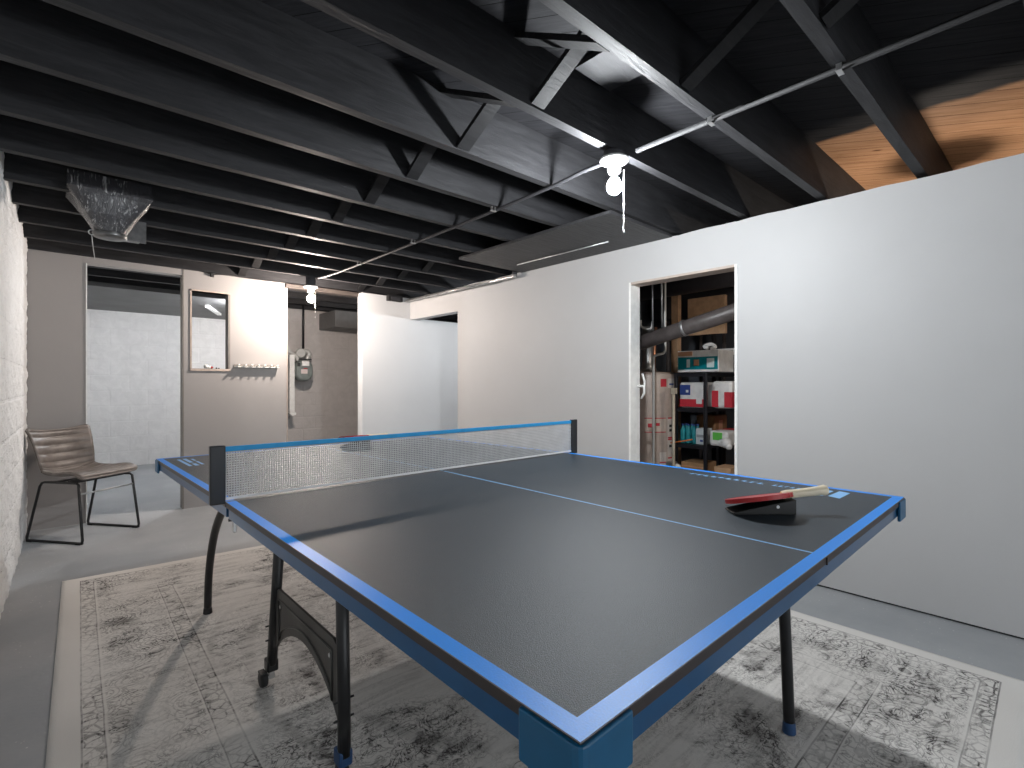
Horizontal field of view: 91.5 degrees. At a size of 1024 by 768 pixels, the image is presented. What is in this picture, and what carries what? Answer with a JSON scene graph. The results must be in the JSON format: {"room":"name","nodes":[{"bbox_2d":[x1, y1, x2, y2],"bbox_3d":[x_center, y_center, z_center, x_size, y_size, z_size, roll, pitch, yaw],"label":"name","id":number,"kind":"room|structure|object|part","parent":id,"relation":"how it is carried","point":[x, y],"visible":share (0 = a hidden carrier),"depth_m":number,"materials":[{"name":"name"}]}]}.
{"room":"basement game room","nodes":[
{"label":"basement game room","id":0,"kind":"room"},
{"bbox_2d":[0,151,27,618],"bbox_3d":[-2.397,-0.085,1.994,0.673,2.340,11.600,0,0,-43],"label":"wall","id":1,"kind":"structure","parent":0,"point":[13,243],"depth_m":2.73,"materials":[{"name":"white paint"}]},
{"bbox_2d":[87,281,224,319],"bbox_3d":[-4.271,-0.971,5.979,2.120,0.042,2.000,0,0,-43],"label":"wall","id":2,"kind":"structure","parent":1,"relation":"attached to","point":[100,295],"depth_m":5.68,"materials":[{"name":"white paint"}]},
{"bbox_2d":[205,305,220,315],"bbox_3d":[-3.796,-0.935,6.349,0.050,0.030,0.754,0,0,-21],"label":"ceiling lamp","id":3,"kind":"object","parent":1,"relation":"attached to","point":[208,307],"visible":1,"depth_m":6.25,"materials":[{"name":"white plastic"}]},
{"bbox_2d":[87,309,224,464],"bbox_3d":[-5.004,-0.085,6.731,2.260,2.340,0.100,0,0,-43],"label":"wall","id":4,"kind":"structure","parent":0,"point":[133,359],"depth_m":6.68,"materials":[{"name":"white paint"}]},
{"bbox_2d":[26,249,286,530],"bbox_3d":[-2.932,0.039,4.330,1.852,2.092,0.100,0,0,-43],"label":"wall","id":5,"kind":"structure","parent":0,"point":[238,406],"depth_m":4.34,"materials":[{"name":"paint"}]},
{"bbox_2d":[86,263,86,522],"bbox_3d":[-3.357,0.070,3.934,0.007,2.030,0.106,0,0,-43],"label":"trim","id":6,"kind":"structure","parent":5,"relation":"attached to","point":[86,263],"depth_m":3.90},
{"bbox_2d":[180,269,183,508],"bbox_3d":[-2.888,0.045,4.369,0.010,2.080,0.106,0,0,-43],"label":"trim","id":7,"kind":"structure","parent":5,"relation":"attached to","point":[182,276],"depth_m":4.33,"materials":[{"name":"white wood"}]},
{"bbox_2d":[190,289,230,370],"bbox_3d":[-2.731,-0.474,4.505,0.314,0.715,0.114,0,0,-43],"label":"window","id":8,"kind":"structure","parent":5,"relation":"in","point":[227,297],"depth_m":4.57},
{"bbox_2d":[204,364,219,368],"bbox_3d":[-2.715,-0.157,4.510,0.125,0.041,0.039,0,0,-43],"label":"figurine","id":9,"kind":"object","parent":8,"relation":"on","point":[206,366],"visible":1,"depth_m":4.48,"materials":[{"name":"white ceramic"}]},
{"bbox_3d":[-2.625,-0.478,4.609,0.016,0.681,0.106,0,0,-43],"label":"frame","id":10,"kind":"part","parent":8,"relation":"part of","materials":[{"name":"beige wood"}]},
{"bbox_2d":[200,271,284,282],"bbox_3d":[-2.534,-0.989,4.604,0.831,0.058,0.029,0,0,-42],"label":"electrical cable","id":11,"kind":"object","parent":5,"relation":"attached to","point":[211,274],"visible":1,"depth_m":4.61,"materials":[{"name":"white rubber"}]},
{"bbox_2d":[234,364,278,367],"bbox_3d":[-2.396,-0.169,4.699,0.382,0.028,0.082,0,0,-43],"label":"peg rail","id":12,"kind":"object","parent":5,"relation":"attached to","point":[235,365],"visible":1,"depth_m":4.70,"materials":[{"name":"white wood"}]},
{"bbox_2d":[287,288,287,447],"bbox_3d":[-2.250,0.070,4.955,0.007,2.030,0.104,0,0,-43],"label":"trim","id":13,"kind":"structure","parent":5,"relation":"attached to","point":[287,288],"depth_m":4.92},
{"bbox_2d":[285,283,358,297],"bbox_3d":[-1.958,-0.966,5.187,0.783,0.042,0.100,0,0,-43],"label":"trim","id":14,"kind":"structure","parent":5,"relation":"attached to","point":[289,286],"depth_m":5.16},
{"bbox_2d":[288,308,357,447],"bbox_3d":[-1.997,-0.085,7.599,3.340,2.340,0.100,0,0,-43],"label":"wall","id":15,"kind":"structure","parent":0,"point":[326,404],"depth_m":6.96,"materials":[{"name":"grey paint"}]},
{"bbox_2d":[358,293,457,440],"bbox_3d":[-0.600,0.054,6.323,2.815,2.062,0.110,0,0,-43],"label":"wall","id":16,"kind":"structure","parent":0,"point":[408,369],"depth_m":5.66,"materials":[{"name":"paint"}]},
{"bbox_2d":[386,294,402,302],"bbox_3d":[-1.305,-0.953,5.558,0.180,0.065,0.057,0,0,-43],"label":"junction box","id":17,"kind":"object","parent":16,"relation":"attached to","point":[394,298],"visible":1,"depth_m":5.53,"materials":[{"name":"grey metal"}]},
{"bbox_2d":[0,0,1023,322],"bbox_3d":[-0.365,-1.127,3.867,6.200,0.266,11.600,0,0,-43],"label":"ceiling","id":18,"kind":"structure","parent":0,"point":[287,141],"depth_m":2.08,"materials":[{"name":"black wood"}]},
{"bbox_2d":[66,169,152,258],"bbox_3d":[-2.195,-0.876,2.724,0.356,0.418,0.260,0,0,-43],"label":"duct","id":19,"kind":"object","parent":18,"relation":"attached to","point":[111,207],"visible":0.97,"depth_m":2.65,"materials":[{"name":"metal"}]},
{"bbox_2d":[124,221,145,243],"bbox_3d":[-2.283,-0.927,3.026,0.110,0.136,0.063,0,0,-43],"label":"metal bracket","id":20,"kind":"object","parent":18,"relation":"attached to","point":[137,235],"visible":0.66,"depth_m":3.05,"materials":[{"name":"grey metal"}]},
{"bbox_2d":[288,304,312,380],"bbox_3d":[-2.761,-0.628,6.439,0.357,1.184,0.190,0,0,-43],"label":"gas meter","id":21,"kind":"object","parent":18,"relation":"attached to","point":[303,369],"visible":0.94,"depth_m":6.44,"materials":[{"name":"grey metal"}]},
{"bbox_2d":[288,355,295,415],"bbox_3d":[-2.827,0.017,6.399,0.088,0.784,0.080,0,0,-43],"label":"pipe cover","id":22,"kind":"object","parent":21,"relation":"attached to","point":[291,358],"visible":0.98,"depth_m":6.38,"materials":[{"name":"white plastic"}]},
{"bbox_2d":[304,276,317,317],"bbox_3d":[-1.868,-0.802,4.631,0.124,0.381,0.124,0,0,-43],"label":"ceiling lamp","id":23,"kind":"object","parent":18,"relation":"hanging from","point":[310,285],"visible":1,"depth_m":4.60,"materials":[{"name":"white ceramic"}]},
{"bbox_3d":[-1.868,-0.789,4.631,0.062,0.066,0.060,0,0,-43],"label":"bulb","id":24,"kind":"part","parent":23,"relation":"part of","materials":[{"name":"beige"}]},
{"bbox_2d":[319,310,456,332],"bbox_3d":[-1.659,-0.855,7.455,2.240,0.220,0.530,0,0,-43],"label":"duct","id":25,"kind":"object","parent":18,"relation":"attached to","point":[335,320],"depth_m":6.66,"materials":[{"name":"grey metal"}]},
{"bbox_2d":[517,241,608,264],"bbox_3d":[0.349,-0.968,3.723,0.010,0.010,0.900,0,0,-43],"label":"conduit","id":26,"kind":"object","parent":18,"relation":"attached to","point":[607,241],"visible":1,"depth_m":3.68,"materials":[{"name":"white metal"}]},
{"bbox_2d":[459,210,671,272],"bbox_3d":[0.322,-0.983,3.603,0.683,0.020,1.440,0,0,-43],"label":"ceiling panel","id":27,"kind":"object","parent":18,"relation":"attached to","point":[608,225],"depth_m":3.43,"materials":[{"name":"grey metal"}]},
{"bbox_2d":[600,147,628,232],"bbox_3d":[0.437,-0.820,2.134,0.124,0.347,0.124,0,0,-43],"label":"ceiling lamp","id":28,"kind":"object","parent":18,"relation":"attached to","point":[614,158],"visible":1,"depth_m":2.11,"materials":[{"name":"white ceramic"}]},
{"bbox_3d":[0.437,-0.843,2.134,0.062,0.066,0.060,0,0,-43],"label":"bulb","id":29,"kind":"part","parent":28,"relation":"part of","materials":[{"name":"white glass"}]},
{"bbox_3d":[0.478,-0.782,2.135,0.004,0.272,0.003,0,0,-43],"label":"pull chain","id":30,"kind":"part","parent":28,"relation":"part of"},
{"bbox_2d":[317,0,1018,278],"bbox_3d":[0.664,-0.980,1.960,0.078,0.028,7.202,0,0,-42],"label":"conduit","id":31,"kind":"object","parent":18,"relation":"attached to","point":[839,68],"visible":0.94,"depth_m":1.69,"materials":[{"name":"grey metal"}]},
{"bbox_2d":[640,283,734,349],"bbox_3d":[1.237,-0.610,3.678,0.121,0.970,1.975,0,0,-43],"label":"drain pipe","id":32,"kind":"object","parent":18,"relation":"hanging from","point":[725,314],"visible":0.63,"depth_m":3.60,"materials":[{"name":"grey metal"}]},
{"bbox_3d":[1.085,-0.750,3.857,0.012,0.691,0.040,0,0,2],"label":"hanger rod","id":33,"kind":"part","parent":32,"relation":"part of","materials":[{"name":"grey metal"}]},
{"bbox_3d":[1.139,-0.750,3.799,0.012,0.691,0.040,0,0,2],"label":"hanger rod","id":34,"kind":"part","parent":32,"relation":"part of","materials":[{"name":"grey metal"}]},
{"bbox_2d":[640,271,734,300],"bbox_3d":[1.723,-0.860,4.072,2.149,0.210,0.350,0,0,40],"label":"beam","id":35,"kind":"structure","parent":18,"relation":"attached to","point":[723,280],"depth_m":4.15,"materials":[{"name":"black wood"}]},
{"bbox_2d":[650,286,734,323],"bbox_3d":[2.224,-0.825,4.894,0.600,0.320,1.600,0,0,-43],"label":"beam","id":36,"kind":"structure","parent":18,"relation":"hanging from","point":[730,291],"depth_m":4.99,"materials":[{"name":"black wood"}]},
{"bbox_2d":[688,294,726,335],"bbox_3d":[1.873,-0.655,4.795,0.049,0.360,0.370,0,0,-43],"label":"board","id":37,"kind":"object","parent":36,"relation":"attached to","point":[696,306],"visible":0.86,"depth_m":4.76,"materials":[{"name":"wood"}]},
{"bbox_2d":[0,464,1023,767],"bbox_3d":[-0.218,1.135,4.003,6.800,0.100,11.600,0,0,-43],"label":"floor","id":38,"kind":"structure","parent":0,"point":[167,532],"depth_m":2.48,"materials":[{"name":"paint"}]},
{"bbox_2d":[25,424,139,544],"bbox_3d":[-3.105,0.696,3.610,0.521,0.777,0.442,0,0,10],"label":"dining chair","id":39,"kind":"object","parent":38,"relation":"on","point":[64,452],"visible":1,"depth_m":3.62,"materials":[{"name":"brown leather"}]},
{"bbox_3d":[-3.118,0.876,3.408,0.476,0.418,0.029,0,0,10],"label":"sled leg","id":40,"kind":"part","parent":39,"relation":"part of","materials":[{"name":"black paint"}]},
{"bbox_3d":[-3.290,0.478,3.644,0.145,0.340,0.430,0,0,10],"label":"backrest","id":41,"kind":"part","parent":39,"relation":"part of","materials":[{"name":"brown leather"}]},
{"bbox_3d":[-3.053,0.625,3.601,0.386,0.068,0.436,0,0,10],"label":"seat","id":42,"kind":"part","parent":39,"relation":"part of","materials":[{"name":"brown leather"}]},
{"bbox_3d":[-3.047,0.876,3.805,0.476,0.418,0.029,0,0,10],"label":"sled leg","id":43,"kind":"part","parent":39,"relation":"part of","materials":[{"name":"black paint"}]},
{"bbox_2d":[45,545,1023,767],"bbox_3d":[-0.336,1.077,2.228,2.670,0.014,3.620,0,0,-43],"label":"area rug","id":44,"kind":"object","parent":38,"relation":"on","point":[143,678],"visible":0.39,"depth_m":1.69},
{"bbox_2d":[155,437,905,767],"bbox_3d":[-0.256,0.700,1.867,1.459,0.751,2.521,0,0,-43],"label":"table","id":45,"kind":"object","parent":44,"relation":"on","point":[573,600],"visible":0.87,"depth_m":0.94,"materials":[{"name":"blue paint"}]},
{"bbox_3d":[-0.684,0.366,2.332,1.442,0.050,1.240,0,0,-43],"label":"apron frame","id":46,"kind":"part","parent":45,"relation":"part of","materials":[{"name":"blue paint"}]},
{"bbox_3d":[-1.290,0.721,2.192,0.033,0.672,0.442,0,0,-43],"label":"leg","id":47,"kind":"part","parent":45,"relation":"part of","materials":[{"name":"black paint"}]},
{"bbox_3d":[-0.820,0.686,1.741,0.035,0.627,0.144,0,0,-43],"label":"leg","id":48,"kind":"part","parent":45,"relation":"part of","materials":[{"name":"black paint"}]},
{"bbox_3d":[-0.647,0.812,1.554,0.008,0.214,0.510,0,0,-43],"label":"plate","id":49,"kind":"part","parent":45,"relation":"part of","materials":[{"name":"black metal"}]},
{"bbox_3d":[-0.457,0.684,1.348,0.035,0.626,0.054,0,0,-43],"label":"leg","id":50,"kind":"part","parent":45,"relation":"part of","materials":[{"name":"black paint"}]},
{"bbox_2d":[340,441,369,447],"bbox_3d":[-0.842,0.312,2.679,0.154,0.053,0.056,0,0,-14],"label":"stand","id":51,"kind":"object","parent":45,"relation":"on","point":[347,444],"visible":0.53,"depth_m":2.66,"materials":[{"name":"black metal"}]},
{"bbox_2d":[339,433,387,437],"bbox_3d":[-0.811,0.282,2.704,0.244,0.033,0.154,0,0,-36],"label":"bat","id":52,"kind":"object","parent":51,"relation":"on","point":[380,433],"visible":0.51,"depth_m":2.65,"materials":[{"name":"brown wood"}]},
{"bbox_3d":[-0.732,0.280,2.708,0.112,0.026,0.031,-2,-6,-14],"label":"handle","id":53,"kind":"part","parent":52,"relation":"part of","materials":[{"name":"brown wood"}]},
{"bbox_2d":[209,419,576,521],"bbox_3d":[-0.256,0.275,1.867,1.530,0.212,0.018,0,0,-43],"label":"net","id":54,"kind":"object","parent":45,"relation":"attached to","point":[549,432],"visible":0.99,"depth_m":1.67,"materials":[{"name":"white fabric"}]},
{"bbox_3d":[-0.805,0.249,1.362,0.038,0.160,0.018,0,0,-43],"label":"net post","id":55,"kind":"part","parent":54,"relation":"part of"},
{"bbox_3d":[0.292,0.249,2.373,0.038,0.160,0.018,0,0,-43],"label":"net post","id":56,"kind":"part","parent":54,"relation":"part of","materials":[{"name":"black metal"}]},
{"bbox_3d":[0.172,0.356,1.403,1.442,0.030,1.240,0,0,-43],"label":"apron frame","id":57,"kind":"part","parent":45,"relation":"part of","materials":[{"name":"blue paint"}]},
{"bbox_2d":[725,498,795,514],"bbox_3d":[0.628,0.306,1.263,0.154,0.038,0.056,0,0,0],"label":"paddle","id":58,"kind":"object","parent":45,"relation":"on","point":[779,506],"visible":0.91,"depth_m":1.24,"materials":[{"name":"black rubber"}]},
{"bbox_2d":[725,485,828,503],"bbox_3d":[0.664,0.285,1.280,0.244,0.058,0.151,0,0,-22],"label":"bat","id":59,"kind":"object","parent":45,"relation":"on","point":[822,489],"visible":1,"depth_m":1.25,"materials":[{"name":"red rubber"}]},
{"bbox_3d":[0.740,0.275,1.264,0.112,0.026,0.031,-7,-13,0],"label":"handle","id":60,"kind":"part","parent":59,"relation":"part of","materials":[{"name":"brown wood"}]},
{"bbox_3d":[0.825,0.702,1.573,0.033,0.689,0.121,0,0,-43],"label":"leg","id":61,"kind":"part","parent":45,"relation":"part of","materials":[{"name":"black paint"}]},
{"bbox_2d":[652,283,666,463],"bbox_3d":[1.250,0.075,4.232,0.123,1.980,0.024,0,0,29],"label":"gas pipe","id":62,"kind":"object","parent":38,"relation":"on","point":[665,343],"visible":0.79,"depth_m":4.25,"materials":[{"name":"grey metal"}]},
{"bbox_2d":[640,326,680,466],"bbox_3d":[1.266,0.275,4.628,0.489,1.620,0.553,0,0,7],"label":"water heater","id":63,"kind":"object","parent":38,"relation":"on","point":[664,381],"visible":0.47,"depth_m":4.43,"materials":[{"name":"beige metal"}]},
{"bbox_2d":[640,320,651,329],"bbox_3d":[1.200,-0.528,4.456,0.020,0.096,0.143,0,0,-43],"label":"pipe","id":64,"kind":"object","parent":63,"relation":"attached to","point":[641,326],"visible":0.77,"depth_m":4.46,"materials":[{"name":"grey metal"}]},
{"bbox_3d":[1.270,0.481,4.660,0.490,1.148,0.490,0,0,-43],"label":"tank","id":65,"kind":"part","parent":63,"relation":"part of","materials":[{"name":"beige metal"}]},
{"bbox_3d":[1.270,-0.107,4.660,0.482,0.026,0.482,0,0,-43],"label":"tank lid","id":66,"kind":"part","parent":63,"relation":"part of","materials":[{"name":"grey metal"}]},
{"bbox_2d":[671,388,676,466],"bbox_3d":[1.401,0.559,4.315,0.045,1.049,0.035,0,0,-43],"label":"pipe","id":67,"kind":"object","parent":63,"relation":"attached to","point":[673,390],"visible":0.76,"depth_m":4.30,"materials":[{"name":"beige metal"}]},
{"bbox_2d":[666,321,669,371],"bbox_3d":[1.637,0.212,5.236,0.040,1.745,0.038,0,0,-43],"label":"vertical pipe","id":68,"kind":"object","parent":38,"relation":"on","point":[667,322],"visible":0.34,"depth_m":5.22,"materials":[{"name":"black metal"}]},
{"bbox_2d":[671,295,680,464],"bbox_3d":[1.604,0.055,4.873,0.060,2.060,0.070,0,0,-43],"label":"stud","id":69,"kind":"object","parent":38,"relation":"on","point":[675,300],"visible":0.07,"depth_m":4.85,"materials":[{"name":"wood"}]},
{"bbox_2d":[699,335,701,458],"bbox_3d":[1.984,0.212,5.243,0.032,1.745,0.030,0,0,-43],"label":"vertical pipe","id":70,"kind":"object","parent":38,"relation":"on","point":[700,336],"visible":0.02,"depth_m":5.23,"materials":[{"name":"black metal"}]},
{"bbox_2d":[674,372,734,470],"bbox_3d":[1.874,0.492,4.639,0.900,1.185,0.300,0,0,-43],"label":"shelf rack","id":71,"kind":"object","parent":38,"relation":"on","point":[705,375],"visible":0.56,"depth_m":4.32,"materials":[{"name":"black metal"}]},
{"bbox_3d":[1.462,0.493,4.444,0.028,1.184,0.028,0,0,-43],"label":"post","id":72,"kind":"part","parent":71,"relation":"part of","materials":[{"name":"black metal"}]},
{"bbox_2d":[680,424,685,442],"bbox_3d":[1.528,0.439,4.455,0.050,0.170,0.050,0,0,-43],"label":"water bottle","id":73,"kind":"object","parent":71,"relation":"on","point":[683,430],"visible":0.99,"depth_m":4.44,"materials":[{"name":"teal plastic"}]},
{"bbox_2d":[686,424,690,443],"bbox_3d":[1.563,0.439,4.416,0.050,0.170,0.050,0,0,-43],"label":"water bottle","id":74,"kind":"object","parent":71,"relation":"on","point":[688,430],"visible":0.95,"depth_m":4.40,"materials":[{"name":"teal plastic"}]},
{"bbox_2d":[691,424,695,443],"bbox_3d":[1.598,0.439,4.378,0.050,0.170,0.050,0,0,-43],"label":"water bottle","id":75,"kind":"object","parent":71,"relation":"on","point":[693,431],"visible":0.92,"depth_m":4.36,"materials":[{"name":"teal plastic"}]},
{"bbox_2d":[680,382,712,407],"bbox_3d":[1.649,0.097,4.431,0.234,0.223,0.230,0,0,-43],"label":"box","id":76,"kind":"object","parent":71,"relation":"on","point":[691,393],"visible":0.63,"depth_m":4.35,"materials":[{"name":"white cardboard"}]},
{"bbox_2d":[681,458,715,471],"bbox_3d":[1.662,0.794,4.440,0.242,0.218,0.205,0,0,-43],"label":"cardboard box","id":77,"kind":"object","parent":71,"relation":"on","point":[694,463],"visible":0.37,"depth_m":4.38,"materials":[{"name":"brown cardboard"}]},
{"bbox_3d":[1.864,0.542,4.630,0.870,0.034,0.292,0,0,-43],"label":"shelf","id":78,"kind":"part","parent":71,"relation":"part of","materials":[{"name":"black metal"}]},
{"bbox_2d":[696,428,711,444],"bbox_3d":[1.674,0.454,4.353,0.143,0.138,0.080,0,0,-43],"label":"tissue box","id":79,"kind":"object","parent":71,"relation":"on","point":[699,431],"visible":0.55,"depth_m":4.32,"materials":[{"name":"white cardboard"}]},
{"bbox_2d":[678,349,732,372],"bbox_3d":[1.683,-0.195,4.354,0.288,0.185,0.370,0,0,-43],"label":"box","id":80,"kind":"object","parent":71,"relation":"on","point":[717,360],"visible":0.91,"depth_m":4.24,"materials":[{"name":"white cardboard"}]},
{"bbox_2d":[702,343,716,349],"bbox_3d":[1.698,-0.320,4.285,0.032,0.071,0.130,0,0,-43],"label":"crumpled bag","id":81,"kind":"object","parent":80,"relation":"on","point":[705,346],"visible":0.98,"depth_m":4.27,"materials":[{"name":"white plastic"}]},
{"bbox_3d":[1.646,0.493,4.244,0.028,1.184,0.028,0,0,-43],"label":"post","id":82,"kind":"part","parent":71,"relation":"part of","materials":[{"name":"black metal"}]},
{"bbox_3d":[1.864,-0.083,4.630,0.870,0.034,0.292,0,0,-43],"label":"shelf","id":83,"kind":"part","parent":71,"relation":"part of","materials":[{"name":"black metal"}]},
{"bbox_3d":[1.864,0.227,4.630,0.870,0.034,0.292,0,0,-43],"label":"shelf","id":84,"kind":"part","parent":71,"relation":"part of","materials":[{"name":"black metal"}]},
{"bbox_2d":[697,414,726,429],"bbox_3d":[1.865,0.404,4.657,0.250,0.238,0.182,0,0,-43],"label":"cardboard box","id":85,"kind":"object","parent":71,"relation":"on","point":[715,421],"visible":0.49,"depth_m":4.58,"materials":[{"name":"cardboard"}]},
{"bbox_3d":[2.103,0.493,5.035,0.028,1.184,0.028,0,0,-43],"label":"post","id":86,"kind":"part","parent":71,"relation":"part of","materials":[{"name":"black metal"}]},
{"bbox_2d":[710,429,734,445],"bbox_3d":[1.801,0.459,4.252,0.193,0.128,0.160,0,0,-43],"label":"bag","id":87,"kind":"object","parent":71,"relation":"on","point":[715,435],"visible":0.56,"depth_m":4.20,"materials":[{"name":"white plastic"}]},
{"bbox_2d":[717,438,731,449],"bbox_3d":[1.752,0.489,4.108,0.088,0.098,0.127,0,0,-43],"label":"crumpled bag","id":88,"kind":"object","parent":87,"relation":"on","point":[726,443],"visible":1,"depth_m":4.07,"materials":[{"name":"white plastic"}]},
{"bbox_2d":[712,381,734,408],"bbox_3d":[1.868,0.091,4.302,0.286,0.233,0.178,0,0,-43],"label":"box","id":89,"kind":"object","parent":71,"relation":"on","point":[723,393],"visible":0.73,"depth_m":4.20,"materials":[{"name":"white cardboard"}]},
{"bbox_2d":[714,464,734,473],"bbox_3d":[1.837,0.892,4.252,0.200,0.385,0.140,0,0,-43],"label":"cardboard box","id":90,"kind":"object","parent":71,"relation":"on","point":[725,468],"visible":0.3,"depth_m":4.18,"materials":[{"name":"brown cardboard"}]},
{"bbox_2d":[715,348,734,372],"bbox_3d":[2.010,-0.208,4.476,0.282,0.213,0.283,0,0,-43],"label":"carton","id":91,"kind":"object","parent":71,"relation":"on","point":[729,349],"visible":0.16,"depth_m":4.36,"materials":[{"name":"white cardboard"}]},
{"bbox_2d":[712,334,715,460],"bbox_3d":[2.118,0.212,5.231,0.048,1.745,0.046,0,0,-43],"label":"vertical pipe","id":92,"kind":"object","parent":38,"relation":"on","point":[713,335],"visible":0.02,"depth_m":5.21,"materials":[{"name":"black metal"}]},
{"bbox_2d":[722,333,725,464],"bbox_3d":[2.177,0.212,5.122,0.036,1.745,0.034,0,0,-43],"label":"vertical pipe","id":93,"kind":"object","parent":38,"relation":"on","point":[724,334],"visible":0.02,"depth_m":5.11,"materials":[{"name":"metal"}]},
{"bbox_2d":[640,300,670,371],"bbox_3d":[1.062,-0.085,5.101,2.230,2.340,0.080,0,0,-43],"label":"wall","id":94,"kind":"structure","parent":0,"point":[644,305],"depth_m":5.54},
{"bbox_2d":[681,320,734,465],"bbox_3d":[1.877,-0.085,5.934,0.100,2.340,11.600,0,0,-43],"label":"wall","id":95,"kind":"structure","parent":0,"point":[688,343],"depth_m":5.54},
{"bbox_2d":[410,153,1023,637],"bbox_3d":[1.483,0.046,2.925,0.100,2.058,7.710,0,0,-43],"label":"wall","id":96,"kind":"structure","parent":0,"point":[880,330],"depth_m":2.52,"materials":[{"name":"paint"}]},
{"bbox_2d":[404,271,516,301],"bbox_3d":[-0.584,-0.956,5.002,0.062,0.077,1.814,0,0,-43],"label":"metal pipe","id":97,"kind":"object","parent":96,"relation":"attached to","point":[514,273],"visible":0.91,"depth_m":4.82,"materials":[{"name":"white metal"}]},
{"bbox_2d":[629,264,736,474],"bbox_3d":[1.132,0.182,3.309,0.114,1.805,0.764,0,0,-43],"label":"door frame","id":98,"kind":"structure","parent":96,"relation":"in","point":[634,287],"depth_m":3.55,"materials":[{"name":"white wood"}]},
{"bbox_3d":[0.931,0.016,3.579,0.018,0.187,0.065,0,0,-43],"label":"handle","id":99,"kind":"part","parent":98,"relation":"part of","materials":[{"name":"white metal"}]},
{"bbox_2d":[818,584,1023,638],"bbox_3d":[1.795,1.077,2.587,0.078,0.016,6.790,0,0,-43],"label":"trim","id":100,"kind":"structure","parent":96,"relation":"attached to","point":[818,584],"depth_m":2.35,"materials":[{"name":"black rubber"}]}
]}

